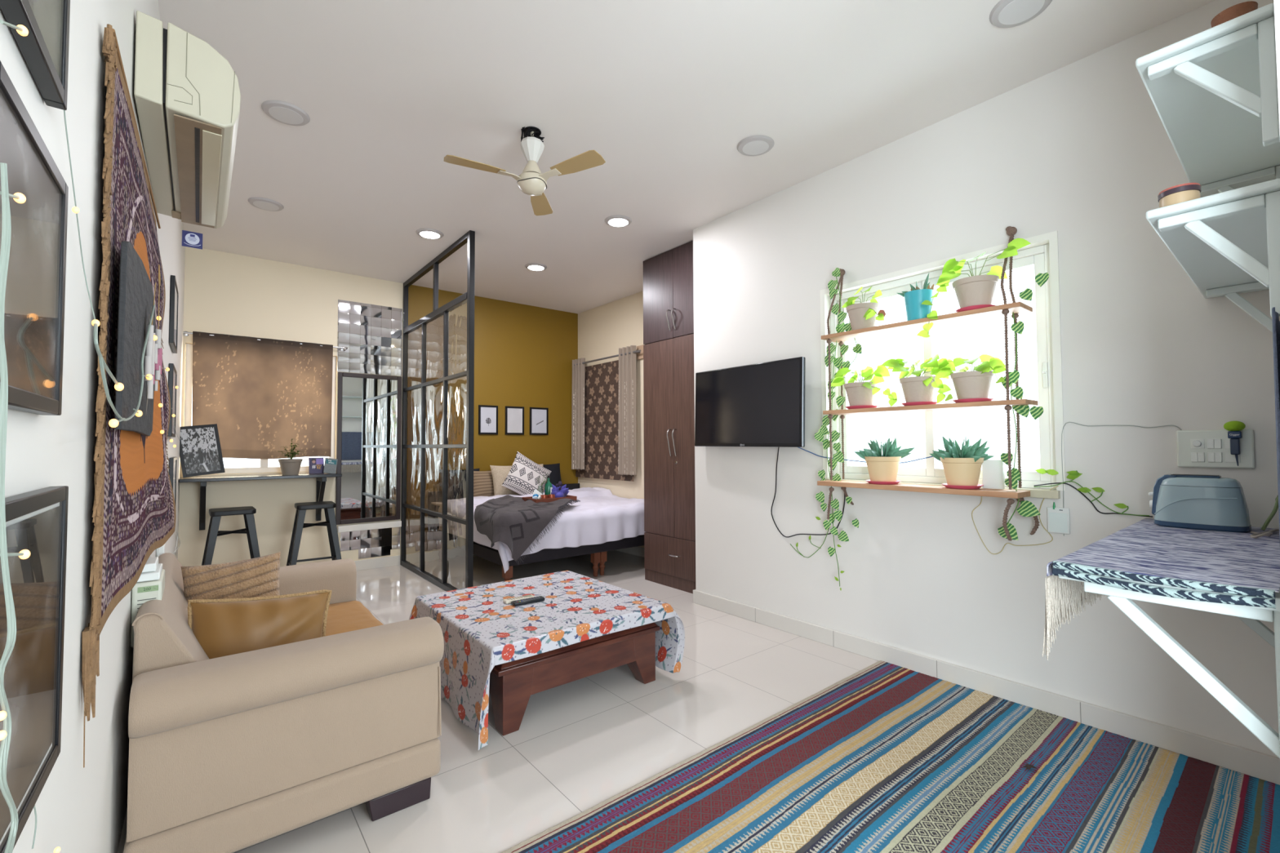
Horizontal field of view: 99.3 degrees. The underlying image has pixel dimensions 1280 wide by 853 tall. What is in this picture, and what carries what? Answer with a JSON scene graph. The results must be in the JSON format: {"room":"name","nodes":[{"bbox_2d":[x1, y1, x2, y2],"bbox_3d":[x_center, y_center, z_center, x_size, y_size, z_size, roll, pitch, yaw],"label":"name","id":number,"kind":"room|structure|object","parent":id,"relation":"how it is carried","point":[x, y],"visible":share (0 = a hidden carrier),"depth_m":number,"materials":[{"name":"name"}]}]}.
{"room":"studio apartment","nodes":[
{"label":"studio apartment","id":0,"kind":"room"},
{"bbox_2d":[0,0,185,852],"bbox_3d":[-1.282,-0.197,1.170,0.200,2.965,8.623,1,-2,-38],"label":"wall","id":1,"kind":"structure","parent":0,"point":[79,809],"depth_m":1.00,"materials":[{"name":"white paint"}]},
{"bbox_2d":[0,162,30,852],"bbox_3d":[-0.496,0.074,0.393,0.055,0.518,0.114,1,-2,-38],"label":"fairy lights","id":2,"kind":"object","parent":1,"relation":"attached to","point":[5,712],"depth_m":0.42,"materials":[{"name":"plastic"}]},
{"bbox_2d":[0,485,68,852],"bbox_3d":[-0.719,0.273,0.627,0.020,0.384,0.405,1,-2,-38],"label":"picture frame","id":3,"kind":"object","parent":1,"relation":"attached to","point":[37,521],"visible":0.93,"depth_m":0.67,"materials":[{"name":"black plastic"}]},
{"bbox_2d":[0,60,68,415],"bbox_3d":[-0.701,-0.181,0.617,0.020,0.321,0.340,1,-2,-38],"label":"picture frame","id":4,"kind":"object","parent":1,"relation":"attached to","point":[35,294],"visible":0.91,"depth_m":0.63,"materials":[{"name":"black glass"}]},
{"bbox_2d":[0,0,70,110],"bbox_3d":[-0.637,-0.614,0.549,0.020,0.350,0.500,1,-2,-38],"label":"picture frame","id":5,"kind":"object","parent":1,"relation":"attached to","point":[44,50],"visible":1,"depth_m":0.67,"materials":[{"name":"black glass"}]},
{"bbox_2d":[28,0,62,77],"bbox_3d":[-0.634,-0.614,0.552,0.001,0.310,0.460,1,-2,-38],"label":"print","id":6,"kind":"object","parent":5,"relation":"attached to","point":[47,13],"depth_m":0.69},
{"bbox_2d":[63,110,155,427],"bbox_3d":[-0.920,-0.162,0.937,0.055,0.335,1.100,1,-2,-38],"label":"fairy lights","id":7,"kind":"object","parent":1,"relation":"attached to","point":[113,423],"depth_m":0.88,"materials":[{"name":"plastic"}]},
{"bbox_2d":[81,23,176,768],"bbox_3d":[-1.553,-0.058,1.705,0.055,1.436,1.723,1,-2,-37],"label":"tapestry","id":8,"kind":"object","parent":1,"relation":"attached to","point":[134,515],"visible":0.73,"depth_m":1.24,"materials":[{"name":"fabric"}]},
{"bbox_2d":[114,240,155,435],"bbox_3d":[-1.274,-0.199,1.386,0.010,0.438,0.795,1,-2,-38],"label":"slate board","id":9,"kind":"object","parent":8,"relation":"attached to","point":[135,298],"visible":0.87,"depth_m":1.20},
{"bbox_2d":[144,264,162,415],"bbox_3d":[-1.341,-0.249,1.502,0.017,0.448,0.360,1,-2,-38],"label":"hanging ornament","id":10,"kind":"object","parent":9,"relation":"hanging from","point":[153,357],"visible":0.95,"depth_m":1.45,"materials":[{"name":"white paper"}]},
{"bbox_2d":[130,568,164,648],"bbox_3d":[-1.629,0.597,1.804,0.071,0.200,0.232,1,-2,-39],"label":"box","id":11,"kind":"object","parent":1,"relation":"attached to","point":[142,593],"visible":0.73,"depth_m":1.71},
{"bbox_2d":[136,556,162,582],"bbox_3d":[-1.623,0.469,1.796,0.064,0.052,0.180,1,-2,-39],"label":"router","id":12,"kind":"object","parent":11,"relation":"on","point":[152,571],"visible":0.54,"depth_m":1.75,"materials":[{"name":"white plastic"}]},
{"bbox_2d":[167,363,177,437],"bbox_3d":[-2.769,-0.144,3.221,0.020,0.410,0.440,1,-2,-38],"label":"picture frame","id":13,"kind":"object","parent":1,"relation":"attached to","point":[172,378],"visible":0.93,"depth_m":3.06,"materials":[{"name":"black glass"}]},
{"bbox_2d":[168,457,177,503],"bbox_3d":[-2.944,0.382,3.427,0.020,0.375,0.450,1,-2,-38],"label":"picture frame","id":14,"kind":"object","parent":1,"relation":"attached to","point":[172,460],"visible":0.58,"depth_m":3.39,"materials":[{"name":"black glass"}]},
{"bbox_2d":[168,275,178,353],"bbox_3d":[-2.747,-0.650,3.207,0.020,0.380,0.440,1,-2,-38],"label":"picture frame","id":15,"kind":"object","parent":1,"relation":"attached to","point":[174,294],"visible":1,"depth_m":3.04,"materials":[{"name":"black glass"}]},
{"bbox_2d":[133,10,240,228],"bbox_3d":[-1.599,-1.000,1.941,0.235,0.265,0.972,1,-2,-39],"label":"air conditioner","id":16,"kind":"object","parent":1,"relation":"attached to","point":[187,94],"visible":0.98,"depth_m":1.62,"materials":[{"name":"plastic"}]},
{"bbox_2d":[182,230,202,248],"bbox_3d":[-1.905,-0.795,2.316,0.068,0.068,0.002,1,-2,-39],"label":"tag","id":17,"kind":"object","parent":16,"relation":"hanging from","point":[189,239],"visible":1,"depth_m":2.31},
{"bbox_2d":[177,246,403,566],"bbox_3d":[-3.354,-0.054,5.134,2.060,2.965,0.150,1,-2,-39],"label":"wall","id":18,"kind":"structure","parent":0,"point":[226,293],"depth_m":4.98,"materials":[{"name":"beige paint"}]},
{"bbox_2d":[183,343,336,474],"bbox_3d":[-3.474,-0.139,5.039,1.146,1.129,0.050,1,-2,-39],"label":"window","id":19,"kind":"structure","parent":18,"relation":"in","point":[264,467],"depth_m":4.89,"materials":[{"name":"paint"}]},
{"bbox_2d":[178,472,342,530],"bbox_3d":[-3.326,0.661,4.819,1.158,0.453,0.329,1,-2,-39],"label":"bar shelf","id":20,"kind":"object","parent":18,"relation":"attached to","point":[321,478],"visible":1,"depth_m":4.68,"materials":[{"name":"black paint"}]},
{"bbox_2d":[179,423,225,478],"bbox_3d":[-3.676,0.199,4.549,0.107,0.449,0.324,-2,-3,45],"label":"picture frame","id":21,"kind":"object","parent":20,"relation":"on","point":[200,448],"visible":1,"depth_m":4.54,"materials":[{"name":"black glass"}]},
{"bbox_2d":[178,472,342,482],"bbox_3d":[-3.327,0.449,4.827,1.158,0.028,0.329,1,-2,-39],"label":"countertop","id":22,"kind":"structure","parent":20,"relation":"on","point":[218,478],"depth_m":4.69,"materials":[{"name":"black paint"}]},
{"bbox_2d":[278,438,302,475],"bbox_3d":[-3.175,0.275,4.949,0.196,0.327,0.189,0,-2,-11],"label":"potted plant","id":23,"kind":"object","parent":20,"relation":"on","point":[290,466],"visible":1,"depth_m":4.90,"materials":[{"name":"green plant"}]},
{"bbox_2d":[308,457,324,474],"bbox_3d":[-3.033,0.367,5.098,0.124,0.150,0.048,1,-3,-42],"label":"book","id":24,"kind":"object","parent":20,"relation":"on","point":[316,465],"visible":0.99,"depth_m":5.09,"materials":[{"name":"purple paper"}]},
{"bbox_2d":[182,331,347,351],"bbox_3d":[-3.386,-0.782,4.994,1.249,0.044,0.069,1,-2,-39],"label":"curtain rod","id":25,"kind":"object","parent":18,"relation":"attached to","point":[184,333],"visible":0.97,"depth_m":4.92,"materials":[{"name":"silver metal"}]},
{"bbox_2d":[191,331,333,458],"bbox_3d":[-3.380,-0.254,4.924,1.052,1.095,0.029,1,-2,-39],"label":"window blind","id":26,"kind":"object","parent":25,"relation":"hanging from","point":[263,395],"visible":0.93,"depth_m":4.92,"materials":[{"name":"brown fabric"}]},
{"bbox_2d":[335,372,401,524],"bbox_3d":[-2.734,0.216,5.505,0.596,1.493,0.028,1,-2,-39],"label":"framed mirror","id":27,"kind":"object","parent":18,"relation":"attached to","point":[369,428],"visible":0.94,"depth_m":5.49,"materials":[{"name":"clear glass"}]},
{"bbox_2d":[337,520,401,533],"bbox_3d":[-2.717,1.006,5.482,0.585,0.062,0.050,1,-2,-39],"label":"trim","id":28,"kind":"structure","parent":18,"relation":"attached to","point":[346,528],"depth_m":5.45,"materials":[{"name":"white paint"}]},
{"bbox_2d":[337,299,402,376],"bbox_3d":[-2.749,-0.894,5.557,0.602,0.715,0.004,1,-2,-39],"label":"tile panel","id":29,"kind":"object","parent":18,"relation":"attached to","point":[371,334],"visible":1,"depth_m":5.55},
{"bbox_2d":[340,527,399,559],"bbox_3d":[-2.720,1.183,5.503,0.552,0.280,0.004,1,-2,-39],"label":"tile panel","id":30,"kind":"object","parent":18,"relation":"attached to","point":[376,542],"visible":0.98,"depth_m":5.51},
{"bbox_2d":[354,555,399,570],"bbox_3d":[-3.196,1.377,5.104,1.792,0.100,0.012,1,-2,-39],"label":"baseboard","id":31,"kind":"structure","parent":18,"relation":"attached to","point":[373,563],"depth_m":5.53,"materials":[{"name":"tile"}]},
{"bbox_2d":[405,284,577,554],"bbox_3d":[-1.706,-0.018,6.471,2.185,2.965,0.150,1,-2,-39],"label":"wall","id":32,"kind":"structure","parent":0,"point":[524,354],"depth_m":6.34,"materials":[{"name":"yellow paint"}]},
{"bbox_2d":[405,548,465,563],"bbox_3d":[-1.636,1.412,6.370,2.155,0.100,0.012,1,-2,-39],"label":"baseboard","id":33,"kind":"structure","parent":32,"relation":"attached to","point":[452,553],"depth_m":5.88,"materials":[{"name":"tile"}]},
{"bbox_2d":[478,404,497,434],"bbox_3d":[-1.762,-0.077,6.319,0.234,0.338,0.018,1,-2,-39],"label":"picture frame","id":34,"kind":"object","parent":32,"relation":"attached to","point":[487,415],"visible":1,"depth_m":6.31,"materials":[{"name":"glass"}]},
{"bbox_2d":[480,407,496,432],"bbox_3d":[-1.760,-0.077,6.316,0.190,0.294,0.001,1,-2,-39],"label":"print","id":35,"kind":"object","parent":34,"relation":"attached to","point":[488,415],"depth_m":6.32},
{"bbox_2d":[505,405,524,435],"bbox_3d":[-1.504,-0.071,6.529,0.242,0.338,0.018,1,-2,-39],"label":"picture frame","id":36,"kind":"object","parent":32,"relation":"attached to","point":[514,415],"visible":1,"depth_m":6.52,"materials":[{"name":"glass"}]},
{"bbox_2d":[506,408,522,432],"bbox_3d":[-1.501,-0.071,6.525,0.198,0.294,0.001,1,-2,-39],"label":"print","id":37,"kind":"object","parent":36,"relation":"attached to","point":[514,415],"depth_m":6.52},
{"bbox_2d":[529,407,548,435],"bbox_3d":[-1.250,-0.066,6.734,0.250,0.338,0.018,1,-2,-39],"label":"picture frame","id":38,"kind":"object","parent":32,"relation":"attached to","point":[539,416],"visible":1,"depth_m":6.73,"materials":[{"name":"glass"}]},
{"bbox_2d":[531,408,546,433],"bbox_3d":[-1.248,-0.066,6.731,0.206,0.294,0.001,1,-2,-39],"label":"print","id":39,"kind":"object","parent":38,"relation":"attached to","point":[538,416],"depth_m":6.73},
{"bbox_2d":[233,550,878,852],"bbox_3d":[0.308,1.371,2.435,4.495,0.100,8.870,1,-2,-39],"label":"floor","id":40,"kind":"structure","parent":0,"point":[577,745],"depth_m":2.40,"materials":[{"name":"tile"}]},
{"bbox_2d":[201,506,260,565],"bbox_3d":[-3.246,1.028,4.324,0.438,0.745,0.438,1,-3,-40],"label":"bar stool","id":41,"kind":"object","parent":40,"relation":"on","point":[248,512],"visible":0.54,"depth_m":4.29,"materials":[{"name":"wood"}]},
{"bbox_2d":[123,552,444,852],"bbox_3d":[-1.504,0.944,2.266,0.831,0.759,1.574,1,-2,-39],"label":"sofa","id":42,"kind":"object","parent":40,"relation":"on","point":[232,753],"visible":0.91,"depth_m":1.65,"materials":[{"name":"beige fabric"}]},
{"bbox_2d":[180,551,280,601],"bbox_3d":[-1.640,0.717,2.199,0.340,0.369,0.198,1,-2,-39],"label":"sofa cushion","id":43,"kind":"object","parent":42,"relation":"on","point":[256,577],"visible":0.38,"depth_m":2.17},
{"bbox_2d":[325,600,383,635],"bbox_3d":[-1.380,1.065,2.364,0.566,0.290,1.120,1,-2,-39],"label":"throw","id":44,"kind":"object","parent":42,"relation":"on","point":[352,615],"visible":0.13,"depth_m":2.64,"materials":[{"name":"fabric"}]},
{"bbox_2d":[187,589,332,658],"bbox_3d":[-1.366,0.767,1.957,0.450,0.330,0.160,1,-2,-32],"label":"sofa cushion","id":45,"kind":"object","parent":44,"relation":"on","point":[222,628],"visible":0.48,"depth_m":1.92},
{"bbox_2d":[286,501,341,565],"bbox_3d":[-2.822,1.040,4.719,0.438,0.745,0.438,1,-2,-36],"label":"bar stool","id":46,"kind":"object","parent":40,"relation":"on","point":[328,506],"visible":0.56,"depth_m":4.68,"materials":[{"name":"wood"}]},
{"bbox_2d":[400,230,475,591],"bbox_3d":[-1.915,-0.065,5.025,0.048,2.965,1.827,1,-2,-39],"label":"glass wall","id":47,"kind":"structure","parent":40,"relation":"on","point":[468,297],"depth_m":4.77,"materials":[{"name":"black paint"}]},
{"bbox_2d":[427,483,644,581],"bbox_3d":[-0.975,1.065,5.751,1.910,0.745,1.795,1,-2,-39],"label":"bed","id":48,"kind":"object","parent":40,"relation":"on","point":[598,552],"visible":0.35,"depth_m":5.12,"materials":[{"name":"wood"}]},
{"bbox_2d":[431,502,442,506],"bbox_3d":[-1.395,0.847,6.282,1.880,0.054,0.356,1,-2,-39],"label":"sheet","id":49,"kind":"object","parent":48,"relation":"on","point":[438,504],"visible":0.04,"depth_m":5.74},
{"bbox_2d":[438,468,479,502],"bbox_3d":[-1.960,0.640,5.969,0.460,0.344,0.180,1,-2,-39],"label":"cushion","id":50,"kind":"object","parent":49,"relation":"on","point":[456,479],"visible":0.49,"depth_m":5.87,"materials":[{"name":"fabric"}]},
{"bbox_2d":[473,471,493,497],"bbox_3d":[-1.713,0.652,6.060,0.360,0.329,0.170,2,-3,-45],"label":"cushion","id":51,"kind":"object","parent":49,"relation":"on","point":[483,486],"visible":0.48,"depth_m":5.97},
{"bbox_2d":[542,462,561,486],"bbox_3d":[-1.145,0.628,6.631,0.440,0.349,0.164,1,-2,-39],"label":"cushion","id":52,"kind":"object","parent":49,"relation":"on","point":[555,475],"visible":0.37,"depth_m":6.65,"materials":[{"name":"black fabric"}]},
{"bbox_2d":[438,487,645,573],"bbox_3d":[-0.832,0.960,5.553,1.933,0.513,1.545,1,-2,-39],"label":"sheet","id":53,"kind":"object","parent":48,"relation":"on","point":[600,517],"visible":0.56,"depth_m":5.06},
{"bbox_2d":[489,465,518,495],"bbox_3d":[-1.452,0.622,6.105,0.440,0.382,0.187,1,-2,-39],"label":"cushion","id":54,"kind":"object","parent":53,"relation":"on","point":[500,473],"visible":0.38,"depth_m":5.99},
{"bbox_2d":[501,451,551,495],"bbox_3d":[-1.252,0.574,6.051,0.615,0.598,0.224,1,-2,-28],"label":"cushion","id":55,"kind":"object","parent":53,"relation":"on","point":[523,476],"visible":0.9,"depth_m":5.98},
{"bbox_2d":[474,494,580,565],"bbox_3d":[-1.046,0.898,4.835,0.819,0.478,1.120,-1,-2,7],"label":"throw blanket","id":56,"kind":"object","parent":53,"relation":"on","point":[516,522],"visible":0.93,"depth_m":4.49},
{"bbox_2d":[488,622,659,735],"bbox_3d":[-0.543,1.141,2.932,0.960,0.400,0.990,1,-2,-39],"label":"coffee table","id":57,"kind":"object","parent":40,"relation":"on","point":[513,683],"visible":0.39,"depth_m":2.51,"materials":[{"name":"brown wood"}]},
{"bbox_2d":[408,570,684,750],"bbox_3d":[-0.527,1.129,2.940,1.155,0.387,1.050,1,-2,-39],"label":"tablecloth","id":58,"kind":"object","parent":57,"relation":"on","point":[481,632],"visible":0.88,"depth_m":2.67,"materials":[{"name":"fabric"}]},
{"bbox_2d":[643,240,695,593],"bbox_3d":[0.514,-0.079,4.922,0.689,2.962,0.801,1,-2,-39],"label":"wardrobe","id":59,"kind":"object","parent":40,"relation":"on","point":[668,393],"visible":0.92,"depth_m":4.76,"materials":[{"name":"brown wood"}]},
{"bbox_2d":[500,660,1279,852],"bbox_3d":[0.840,1.287,1.671,2.614,0.009,1.554,1,-2,-39],"label":"rug","id":60,"kind":"object","parent":40,"relation":"on","point":[886,757],"visible":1,"depth_m":1.92,"materials":[{"name":"fabric"}]},
{"bbox_2d":[577,290,644,547],"bbox_3d":[0.152,-0.041,6.035,0.150,2.965,3.170,1,-2,-39],"label":"wall","id":61,"kind":"structure","parent":0,"point":[603,330],"depth_m":6.44,"materials":[{"name":"beige paint"}]},
{"bbox_2d":[575,360,634,481],"bbox_3d":[-0.451,-0.068,6.604,0.018,1.407,1.210,1,-2,-39],"label":"blind","id":62,"kind":"object","parent":61,"relation":"attached to","point":[602,380],"visible":0.66,"depth_m":6.62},
{"bbox_2d":[573,344,644,365],"bbox_3d":[-0.406,-0.814,6.548,0.096,0.150,1.385,1,-2,-39],"label":"curtain rod","id":63,"kind":"object","parent":61,"relation":"attached to","point":[639,351],"visible":0.77,"depth_m":6.12,"materials":[{"name":"brown wood"}]},
{"bbox_2d":[571,357,585,470],"bbox_3d":[-0.785,-0.157,6.935,0.054,1.414,0.288,1,-2,-39],"label":"curtain","id":64,"kind":"object","parent":63,"relation":"hanging from","point":[578,408],"visible":1,"depth_m":6.91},
{"bbox_2d":[617,345,636,475],"bbox_3d":[-0.142,-0.177,6.143,0.054,1.454,0.286,1,-2,-39],"label":"curtain","id":65,"kind":"object","parent":63,"relation":"hanging from","point":[627,440],"visible":1,"depth_m":6.13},
{"bbox_2d":[158,0,1214,313],"bbox_3d":[0.293,-1.692,2.538,4.495,0.100,8.870,1,-2,-39],"label":"ceiling","id":66,"kind":"structure","parent":0,"point":[667,92],"depth_m":2.75,"materials":[{"name":"paint"}]},
{"bbox_2d":[248,196,284,211],"bbox_3d":[-2.658,-1.575,3.868,0.212,0.016,0.212,1,-2,-39],"label":"recessed light","id":67,"kind":"object","parent":66,"relation":"in","point":[267,204],"visible":1,"depth_m":3.84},
{"bbox_2d":[253,200,279,210],"bbox_3d":[-2.658,-1.569,3.867,0.158,0.004,0.158,-2,-2,37],"label":"diffuser","id":68,"kind":"object","parent":67,"relation":"attached to","point":[264,205],"depth_m":3.86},
{"bbox_2d":[261,99,310,125],"bbox_3d":[-1.830,-1.615,2.814,0.212,0.016,0.212,1,-2,-39],"label":"recessed light","id":69,"kind":"object","parent":66,"relation":"in","point":[282,112],"visible":1,"depth_m":2.79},
{"bbox_2d":[268,106,303,124],"bbox_3d":[-1.830,-1.609,2.814,0.158,0.004,0.158,-1,-2,10],"label":"diffuser","id":70,"kind":"object","parent":69,"relation":"attached to","point":[283,114],"depth_m":2.80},
{"bbox_2d":[443,126,605,215],"bbox_3d":[-0.629,-1.450,2.918,0.772,0.351,0.836,1,-2,-39],"label":"ceiling fan","id":71,"kind":"object","parent":66,"relation":"hanging from","point":[531,182],"visible":1,"depth_m":2.92,"materials":[{"name":"wood"}]},
{"bbox_2d":[604,214,631,226],"bbox_3d":[-0.167,-1.577,4.189,0.212,0.016,0.212,1,-2,-39],"label":"recessed light","id":72,"kind":"object","parent":66,"relation":"in","point":[617,220],"visible":1,"depth_m":4.16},
{"bbox_2d":[737,134,774,155],"bbox_3d":[0.667,-1.616,3.142,0.212,0.016,0.212,1,-2,-39],"label":"recessed light","id":73,"kind":"object","parent":66,"relation":"in","point":[758,144],"visible":1,"depth_m":3.12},
{"bbox_2d":[742,140,768,155],"bbox_3d":[0.667,-1.610,3.141,0.158,0.004,0.158,0,-2,-17],"label":"diffuser","id":74,"kind":"object","parent":73,"relation":"attached to","point":[748,147],"depth_m":3.13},
{"bbox_2d":[989,0,1052,27],"bbox_3d":[1.506,-1.653,2.150,0.212,0.016,0.212,1,-2,-39],"label":"recessed light","id":75,"kind":"object","parent":66,"relation":"in","point":[1006,13],"visible":1,"depth_m":2.16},
{"bbox_2d":[998,0,1044,24],"bbox_3d":[1.506,-1.647,2.150,0.158,0.004,0.158,-2,-2,37],"label":"diffuser","id":76,"kind":"object","parent":75,"relation":"attached to","point":[1010,11],"depth_m":2.15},
{"bbox_2d":[693,0,1279,757],"bbox_3d":[2.275,-0.181,2.161,0.140,2.965,5.675,1,-2,-39],"label":"wall","id":77,"kind":"structure","parent":0,"point":[1081,150],"depth_m":2.59,"materials":[{"name":"white paint"}]},
{"bbox_2d":[694,356,805,447],"bbox_3d":[0.758,-0.142,3.832,0.100,0.570,0.991,3,-3,-37],"label":"television","id":78,"kind":"object","parent":77,"relation":"attached to","point":[762,404],"visible":1,"depth_m":3.72,"materials":[{"name":"black plastic"}]},
{"bbox_2d":[817,226,1039,541],"bbox_3d":[1.458,-0.224,2.891,0.209,1.516,1.055,1,-2,-39],"label":"shelf","id":79,"kind":"object","parent":77,"relation":"attached to","point":[1004,310],"visible":0.83,"depth_m":2.69,"materials":[{"name":"brown wood"}]},
{"bbox_2d":[814,267,862,590],"bbox_3d":[1.176,0.007,3.240,0.039,1.930,0.313,1,-2,-39],"label":"trailing vine","id":80,"kind":"object","parent":79,"relation":"hanging from","point":[838,456],"visible":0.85,"depth_m":3.25,"materials":[{"name":"green plant"}]},
{"bbox_2d":[841,286,885,330],"bbox_3d":[1.257,-0.677,3.074,0.202,0.273,0.245,-1,-2,12],"label":"potted plant","id":81,"kind":"object","parent":79,"relation":"on","point":[862,315],"visible":0.9,"depth_m":3.04,"materials":[{"name":"green plant"}]},
{"bbox_2d":[831,364,897,408],"bbox_3d":[1.279,-0.224,3.069,0.202,0.255,0.413,1,-2,-39],"label":"potted plant","id":82,"kind":"object","parent":79,"relation":"on","point":[860,394],"visible":0.88,"depth_m":3.04,"materials":[{"name":"green plant"}]},
{"bbox_2d":[853,436,915,484],"bbox_3d":[1.330,0.186,3.002,0.250,0.257,0.288,1,-2,-39],"label":"potted plant","id":83,"kind":"object","parent":79,"relation":"on","point":[882,469],"visible":1,"depth_m":2.95,"materials":[{"name":"green plant"}]},
{"bbox_2d":[897,273,934,320],"bbox_3d":[1.460,-0.666,2.878,0.155,0.238,0.190,1,-2,-39],"label":"potted plant","id":84,"kind":"object","parent":79,"relation":"on","point":[913,299],"visible":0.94,"depth_m":2.81,"materials":[{"name":"green plant"}]},
{"bbox_2d":[880,354,955,405],"bbox_3d":[1.459,-0.240,2.821,0.235,0.263,0.361,1,-2,-39],"label":"potted plant","id":85,"kind":"object","parent":79,"relation":"on","point":[917,389],"visible":0.84,"depth_m":2.79,"materials":[{"name":"green plant"}]},
{"bbox_2d":[929,435,994,488],"bbox_3d":[1.581,0.171,2.699,0.229,0.266,0.281,1,-2,-39],"label":"potted plant","id":86,"kind":"object","parent":79,"relation":"on","point":[962,467],"visible":1,"depth_m":2.64,"materials":[{"name":"green plant"}]},
{"bbox_2d":[933,354,1006,403],"bbox_3d":[1.617,-0.235,2.652,0.212,0.240,0.343,1,-2,-39],"label":"potted plant","id":87,"kind":"object","parent":79,"relation":"on","point":[974,385],"visible":0.86,"depth_m":2.60,"materials":[{"name":"green plant"}]},
{"bbox_2d":[916,238,1031,337],"bbox_3d":[1.620,-0.661,2.638,0.241,0.423,0.466,1,-2,-39],"label":"potted plant","id":88,"kind":"object","parent":79,"relation":"on","point":[973,292],"visible":0.84,"depth_m":2.61,"materials":[{"name":"green plant"}]},
{"bbox_2d":[982,459,1004,488],"bbox_3d":[1.707,0.230,2.628,0.020,0.140,0.090,1,-2,-39],"label":"box","id":89,"kind":"object","parent":79,"relation":"on","point":[993,470],"visible":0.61,"depth_m":2.62,"materials":[{"name":"white plastic"}]},
{"bbox_2d":[997,272,1048,540],"bbox_3d":[1.760,-0.084,2.506,0.036,1.221,0.235,1,-2,-36],"label":"trailing vine","id":90,"kind":"object","parent":79,"relation":"hanging from","point":[1027,508],"visible":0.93,"depth_m":2.52,"materials":[{"name":"green plant"}]},
{"bbox_2d":[819,231,1065,498],"bbox_3d":[1.567,-0.268,2.985,0.135,1.230,1.230,1,-2,-39],"label":"window","id":91,"kind":"structure","parent":77,"relation":"in","point":[1045,258],"depth_m":2.72,"materials":[{"name":"paint"}]},
{"bbox_2d":[693,589,1279,785],"bbox_3d":[1.428,1.289,3.117,0.120,0.098,3.070,1,-2,-39],"label":"baseboard","id":92,"kind":"structure","parent":77,"relation":"attached to","point":[1261,766],"depth_m":2.53,"materials":[{"name":"tile"}]},
{"bbox_2d":[1046,502,1070,534],"bbox_3d":[1.905,0.416,2.478,0.014,0.140,0.083,1,-2,-39],"label":"box","id":93,"kind":"object","parent":77,"relation":"attached to","point":[1058,518],"visible":1,"depth_m":2.47,"materials":[{"name":"white plastic"}]},
{"bbox_2d":[1033,468,1149,515],"bbox_3d":[1.960,0.283,2.383,0.008,0.185,0.394,1,-2,-39],"label":"trailing vine","id":94,"kind":"object","parent":77,"relation":"attached to","point":[1072,475],"visible":1,"depth_m":2.40,"materials":[{"name":"green plant"}]},
{"bbox_2d":[1176,429,1254,468],"bbox_3d":[2.214,0.086,2.098,0.025,0.147,0.206,1,-2,-39],"label":"switchboard","id":95,"kind":"object","parent":77,"relation":"attached to","point":[1195,448],"visible":0.95,"depth_m":2.10,"materials":[{"name":"white plastic"}]},
{"bbox_2d":[1223,421,1245,466],"bbox_3d":[2.232,0.063,2.041,0.048,0.169,0.056,1,-2,-39],"label":"plug","id":96,"kind":"object","parent":95,"relation":"attached to","point":[1234,433],"visible":1,"depth_m":2.03,"materials":[{"name":"blue plastic"}]},
{"bbox_2d":[1273,0,1279,129],"bbox_3d":[1.845,-0.203,1.442,1.435,2.965,0.140,1,-2,-39],"label":"wall","id":97,"kind":"structure","parent":0,"point":[1277,2],"depth_m":1.06,"materials":[{"name":"white paint"}]},
{"bbox_2d":[1057,573,1279,758],"bbox_3d":[1.725,0.645,1.665,1.309,0.545,0.403,1,-2,-39],"label":"shelf","id":98,"kind":"object","parent":97,"relation":"attached to","point":[1251,616],"visible":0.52,"depth_m":1.25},
{"bbox_2d":[1042,518,1279,660],"bbox_3d":[1.683,0.484,1.680,1.313,0.255,0.413,1,-2,-39],"label":"tablecloth","id":99,"kind":"object","parent":98,"relation":"on","point":[1238,563],"visible":0.9,"depth_m":1.44,"materials":[{"name":"fabric"}]},
{"bbox_2d":[1148,474,1251,532],"bbox_3d":[2.049,0.274,2.000,0.166,0.192,0.260,1,-2,-39],"label":"toaster","id":100,"kind":"object","parent":99,"relation":"on","point":[1215,503],"visible":1,"depth_m":1.94,"materials":[{"name":"blue metal"}]},
{"bbox_2d":[1057,573,1279,612],"bbox_3d":[1.724,0.387,1.674,1.309,0.028,0.403,1,-2,-39],"label":"countertop","id":101,"kind":"structure","parent":98,"relation":"on","point":[1277,594],"depth_m":1.22,"materials":[{"name":"wood"}]},
{"bbox_2d":[1135,3,1279,197],"bbox_3d":[1.804,-0.775,1.671,1.229,0.300,0.230,1,-2,-39],"label":"wall shelf","id":102,"kind":"object","parent":97,"relation":"attached to","point":[1213,91],"visible":0.83,"depth_m":1.45,"materials":[{"name":"wood"}]},
{"bbox_2d":[1210,0,1257,27],"bbox_3d":[1.413,-0.959,1.293,0.076,0.045,0.076,1,-2,-39],"label":"basket","id":103,"kind":"object","parent":102,"relation":"on","point":[1233,11],"visible":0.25,"depth_m":1.27,"materials":[{"name":"brown wicker"}]},
{"bbox_2d":[1145,178,1279,332],"bbox_3d":[1.813,-0.385,1.659,1.216,0.300,0.223,1,-2,-39],"label":"wall shelf","id":104,"kind":"object","parent":97,"relation":"attached to","point":[1227,242],"visible":1,"depth_m":1.36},
{"bbox_2d":[1157,182,1200,208],"bbox_3d":[1.342,-0.567,1.354,0.077,0.046,0.077,1,-2,-39],"label":"jar","id":105,"kind":"object","parent":104,"relation":"on","point":[1181,193],"visible":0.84,"depth_m":1.33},
{"bbox_2d":[1271,306,1279,538],"bbox_3d":[1.807,0.037,1.518,1.252,0.550,0.015,1,-2,-39],"label":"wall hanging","id":106,"kind":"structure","parent":97,"relation":"attached to","point":[1275,317],"depth_m":1.13,"materials":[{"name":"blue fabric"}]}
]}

